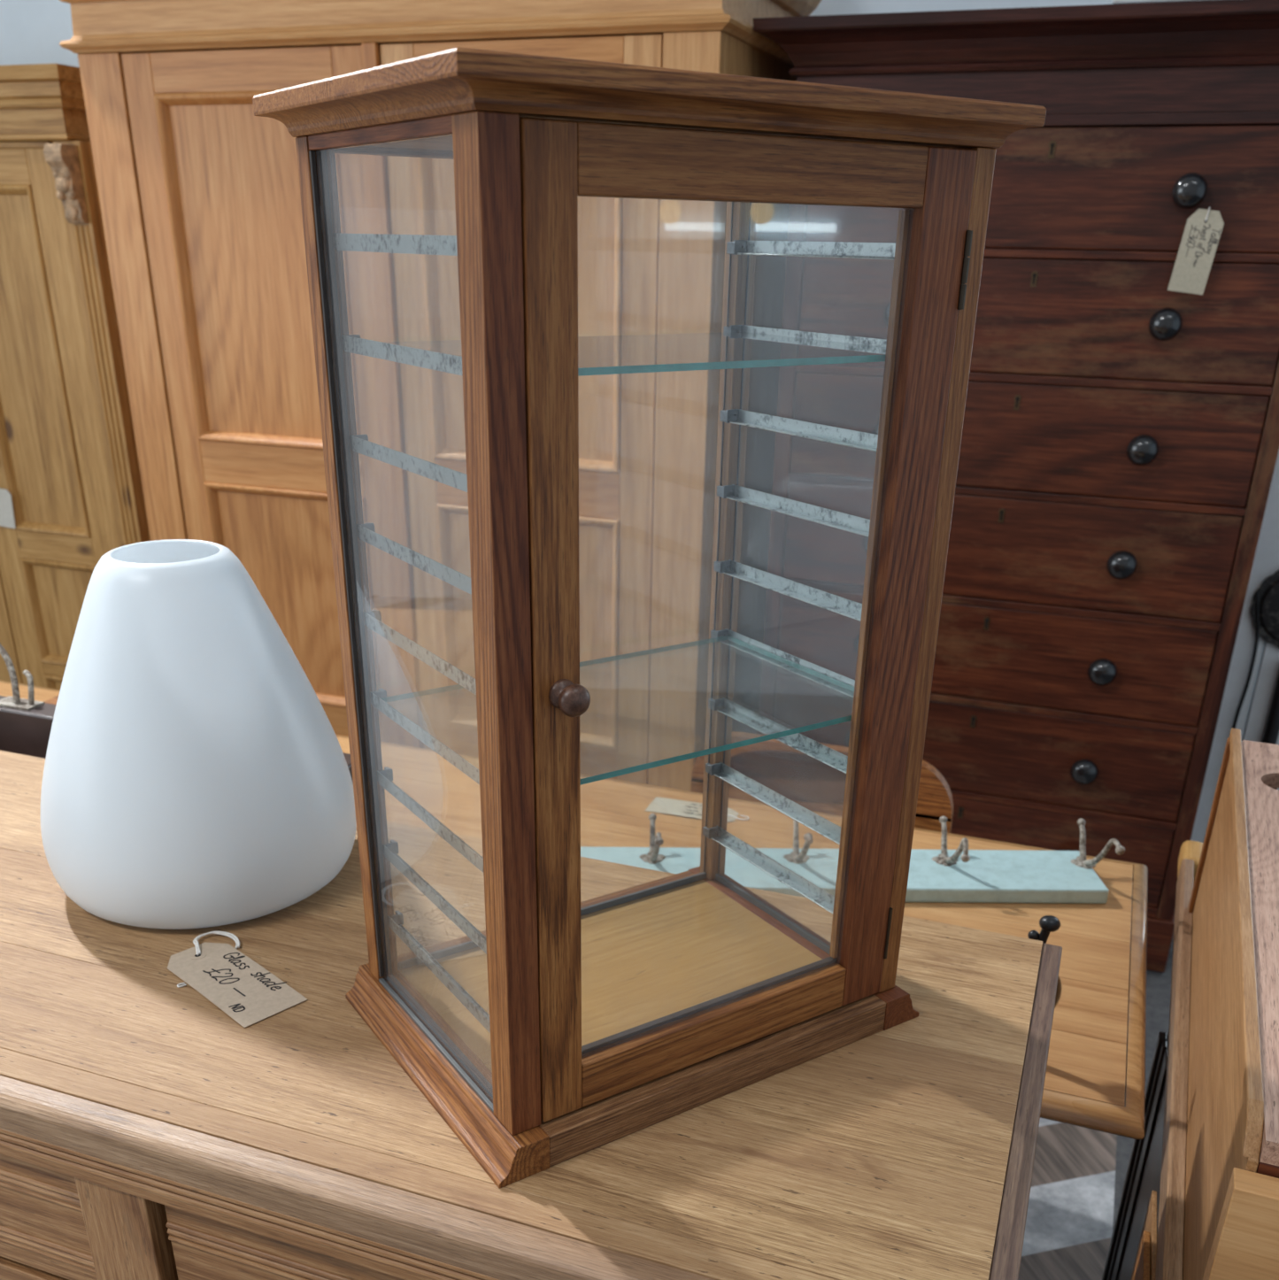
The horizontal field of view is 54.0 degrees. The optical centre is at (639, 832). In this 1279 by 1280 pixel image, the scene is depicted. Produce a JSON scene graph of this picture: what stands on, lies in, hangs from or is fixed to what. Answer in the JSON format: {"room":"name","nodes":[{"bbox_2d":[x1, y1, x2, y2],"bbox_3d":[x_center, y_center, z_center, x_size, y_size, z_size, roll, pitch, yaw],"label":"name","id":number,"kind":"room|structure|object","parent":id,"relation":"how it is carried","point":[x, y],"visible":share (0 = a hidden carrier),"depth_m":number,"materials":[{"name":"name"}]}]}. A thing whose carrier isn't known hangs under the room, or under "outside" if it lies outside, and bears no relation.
{"room":"antique furniture shop","nodes":[
{"label":"antique furniture shop","id":0,"kind":"room"},
{"bbox_2d":[0,0,1265,740],"bbox_3d":[0.326,-1.730,2.827,8.300,3.600,0.100,10,27,18],"label":"wall","id":1,"kind":"structure","parent":0,"point":[32,32],"depth_m":3.34,"materials":[{"name":"white paint"}]},
{"bbox_2d":[1112,0,1207,4],"bbox_3d":[2.528,-1.418,2.000,3.360,0.045,0.015,10,27,18],"label":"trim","id":2,"kind":"structure","parent":1,"relation":"attached to","point":[1114,2],"depth_m":2.50,"materials":[{"name":"white paint"}]},
{"bbox_2d":[1190,452,1278,842],"bbox_3d":[1.574,-0.400,2.869,0.446,1.200,0.012,10,27,18],"label":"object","id":3,"kind":"structure","parent":1,"relation":"attached to","point":[1266,563],"depth_m":2.94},
{"bbox_2d":[1232,591,1259,728],"bbox_3d":[1.419,-0.211,2.999,0.055,0.738,0.008,10,27,18],"label":"cable","id":4,"kind":"object","parent":1,"relation":"attached to","point":[1257,594],"visible":0.56,"depth_m":2.90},
{"bbox_2d":[1249,570,1278,647],"bbox_3d":[1.491,-0.506,2.830,0.200,0.196,0.028,10,27,18],"label":"scalloped dish","id":5,"kind":"object","parent":1,"relation":"attached to","point":[1268,589],"visible":1,"depth_m":2.85,"materials":[{"name":"metal"}]},
{"bbox_2d":[1027,915,1062,1008],"bbox_3d":[0.312,0.145,1.353,0.276,0.174,0.070,10,27,18],"label":"hook rail","id":6,"kind":"object","parent":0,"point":[1048,924],"visible":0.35,"depth_m":1.29,"materials":[{"name":"metal"}]},
{"bbox_2d":[1018,933,1173,1279],"bbox_3d":[-0.646,1.012,1.327,8.300,0.100,5.400,10,27,18],"label":"floor","id":7,"kind":"structure","parent":0,"point":[1079,1173],"depth_m":2.12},
{"bbox_2d":[0,63,150,690],"bbox_3d":[-1.946,-1.153,3.654,1.474,1.784,0.488,10,27,18],"label":"tall cabinet","id":8,"kind":"object","parent":7,"relation":"on","point":[70,467],"visible":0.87,"depth_m":3.25,"materials":[{"name":"brown wood"}]},
{"bbox_2d":[0,488,15,528],"bbox_3d":[-1.769,-0.901,3.473,0.093,0.110,0.002,10,27,18],"label":"paper label","id":9,"kind":"object","parent":8,"relation":"attached to","point":[7,520],"visible":1,"depth_m":3.47,"materials":[{"name":"white paper"}]},
{"bbox_2d":[59,0,821,791],"bbox_3d":[-0.425,-0.904,2.978,1.512,1.976,0.696,10,27,18],"label":"wardrobe","id":10,"kind":"object","parent":7,"relation":"on","point":[199,192],"visible":0.55,"depth_m":2.64,"materials":[{"name":"brown wood"}]},
{"bbox_2d":[0,750,1062,1279],"bbox_3d":[-0.533,0.452,1.403,1.782,0.850,0.544,10,27,18],"label":"sideboard","id":11,"kind":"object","parent":7,"relation":"on","point":[147,1132],"depth_m":0.95,"materials":[{"name":"brown wood"}]},
{"bbox_2d":[40,539,356,929],"bbox_3d":[-0.436,-0.110,1.219,0.300,0.327,0.300,4,26,7],"label":"lampshade","id":12,"kind":"object","parent":11,"relation":"on","point":[196,775],"visible":1,"depth_m":1.13,"materials":[{"name":"white glass"}]},
{"bbox_2d":[167,931,307,1027],"bbox_3d":[-0.361,0.125,1.101,0.159,0.007,0.079,23,33,38],"label":"price tag","id":13,"kind":"object","parent":11,"relation":"on","point":[242,989],"visible":1,"depth_m":1.09,"materials":[{"name":"beige paper"}]},
{"bbox_2d":[252,46,1046,1188],"bbox_3d":[-0.001,-0.154,0.926,0.401,0.671,0.298,-15,30,-30],"label":"display cabinet","id":14,"kind":"object","parent":11,"relation":"on","point":[565,1028],"visible":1,"depth_m":0.83,"materials":[{"name":"brown wood"}]},
{"bbox_2d":[381,635,854,785],"bbox_3d":[-0.002,-0.097,0.952,0.334,0.004,0.213,-15,30,-30],"label":"glass shelf","id":15,"kind":"object","parent":14,"relation":"attached to","point":[832,680],"depth_m":0.97,"materials":[{"name":"clear glass"}]},
{"bbox_2d":[382,331,886,376],"bbox_3d":[0.002,-0.324,0.844,0.334,0.004,0.213,-15,30,-30],"label":"glass shelf","id":16,"kind":"object","parent":14,"relation":"attached to","point":[597,355],"depth_m":0.82,"materials":[{"name":"clear glass"}]},
{"bbox_2d":[0,680,1148,1139],"bbox_3d":[-0.552,0.257,2.049,2.488,0.650,0.634,10,27,18],"label":"table","id":17,"kind":"object","parent":7,"relation":"on","point":[1095,1079],"visible":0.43,"depth_m":1.65,"materials":[{"name":"brown wood"}]},
{"bbox_2d":[44,695,58,704],"bbox_3d":[-0.870,-0.134,1.944,0.105,0.135,0.060,10,27,18],"label":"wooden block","id":18,"kind":"object","parent":17,"relation":"on","point":[53,701],"visible":0.07,"depth_m":1.93,"materials":[{"name":"brown wood"}]},
{"bbox_2d":[0,643,353,783],"bbox_3d":[-0.739,-0.089,1.659,0.860,0.303,0.052,10,27,18],"label":"hook rail","id":19,"kind":"object","parent":17,"relation":"on","point":[26,725],"visible":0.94,"depth_m":1.64,"materials":[{"name":"paint"}]},
{"bbox_2d":[644,796,748,822],"bbox_3d":[0.091,-0.034,1.922,0.158,0.003,0.056,9,27,17],"label":"price tag","id":20,"kind":"object","parent":17,"relation":"on","point":[659,805],"visible":0.59,"depth_m":1.93,"materials":[{"name":"beige paper"}]},
{"bbox_2d":[580,813,1125,903],"bbox_3d":[0.170,0.025,1.693,0.930,0.095,0.146,0,25,-1],"label":"hook rail","id":21,"kind":"object","parent":17,"relation":"on","point":[962,875],"visible":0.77,"depth_m":1.70,"materials":[{"name":"paint"}]},
{"bbox_2d":[690,732,953,832],"bbox_3d":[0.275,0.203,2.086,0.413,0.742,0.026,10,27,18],"label":"chair","id":22,"kind":"object","parent":7,"relation":"on","point":[806,781],"visible":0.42,"depth_m":1.95,"materials":[{"name":"brown wood"}]},
{"bbox_2d":[753,0,1278,972],"bbox_3d":[0.799,-0.673,2.714,1.086,1.803,0.579,10,27,18],"label":"dresser","id":23,"kind":"object","parent":7,"relation":"on","point":[1119,451],"visible":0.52,"depth_m":2.40,"materials":[{"name":"brown wood"}]},
{"bbox_2d":[1167,207,1224,294],"bbox_3d":[0.971,-1.014,2.187,0.072,0.139,0.005,10,27,18],"label":"price tag","id":24,"kind":"object","parent":23,"relation":"hanging from","point":[1203,229],"visible":1,"depth_m":2.19,"materials":[{"name":"beige paper"}]},
{"bbox_2d":[1102,1031,1168,1279],"bbox_3d":[0.534,0.629,1.391,0.022,0.574,0.635,10,27,18],"label":"picture frame","id":25,"kind":"object","parent":7,"relation":"on","point":[1144,1172],"visible":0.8,"depth_m":1.54,"materials":[{"name":"black wood"}]},
{"bbox_2d":[1132,1230,1150,1279],"bbox_3d":[0.443,0.698,1.233,0.006,0.582,0.250,10,27,18],"label":"leaning board","id":26,"kind":"object","parent":7,"relation":"on","point":[1142,1268],"visible":1,"depth_m":1.20,"materials":[{"name":"brown wood"}]},
{"bbox_2d":[1130,1190,1156,1279],"bbox_3d":[0.460,0.685,1.256,0.005,0.585,0.310,10,27,18],"label":"leaning board","id":27,"kind":"object","parent":7,"relation":"on","point":[1150,1224],"visible":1,"depth_m":1.23,"materials":[{"name":"brown wood"}]},
{"bbox_2d":[1155,728,1278,1279],"bbox_3d":[0.671,0.414,1.471,0.156,0.900,1.118,11,27,20],"label":"wooden cabinet","id":28,"kind":"object","parent":7,"relation":"on","point":[1219,1208],"visible":1,"depth_m":1.15,"materials":[{"name":"brown wood"}]},
{"bbox_2d":[1261,671,1278,744],"bbox_3d":[1.485,-0.127,3.003,0.031,0.590,0.031,10,27,18],"label":"pipe","id":29,"kind":"object","parent":7,"relation":"on","point":[1271,732],"visible":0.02,"depth_m":2.93,"materials":[{"name":"black metal"}]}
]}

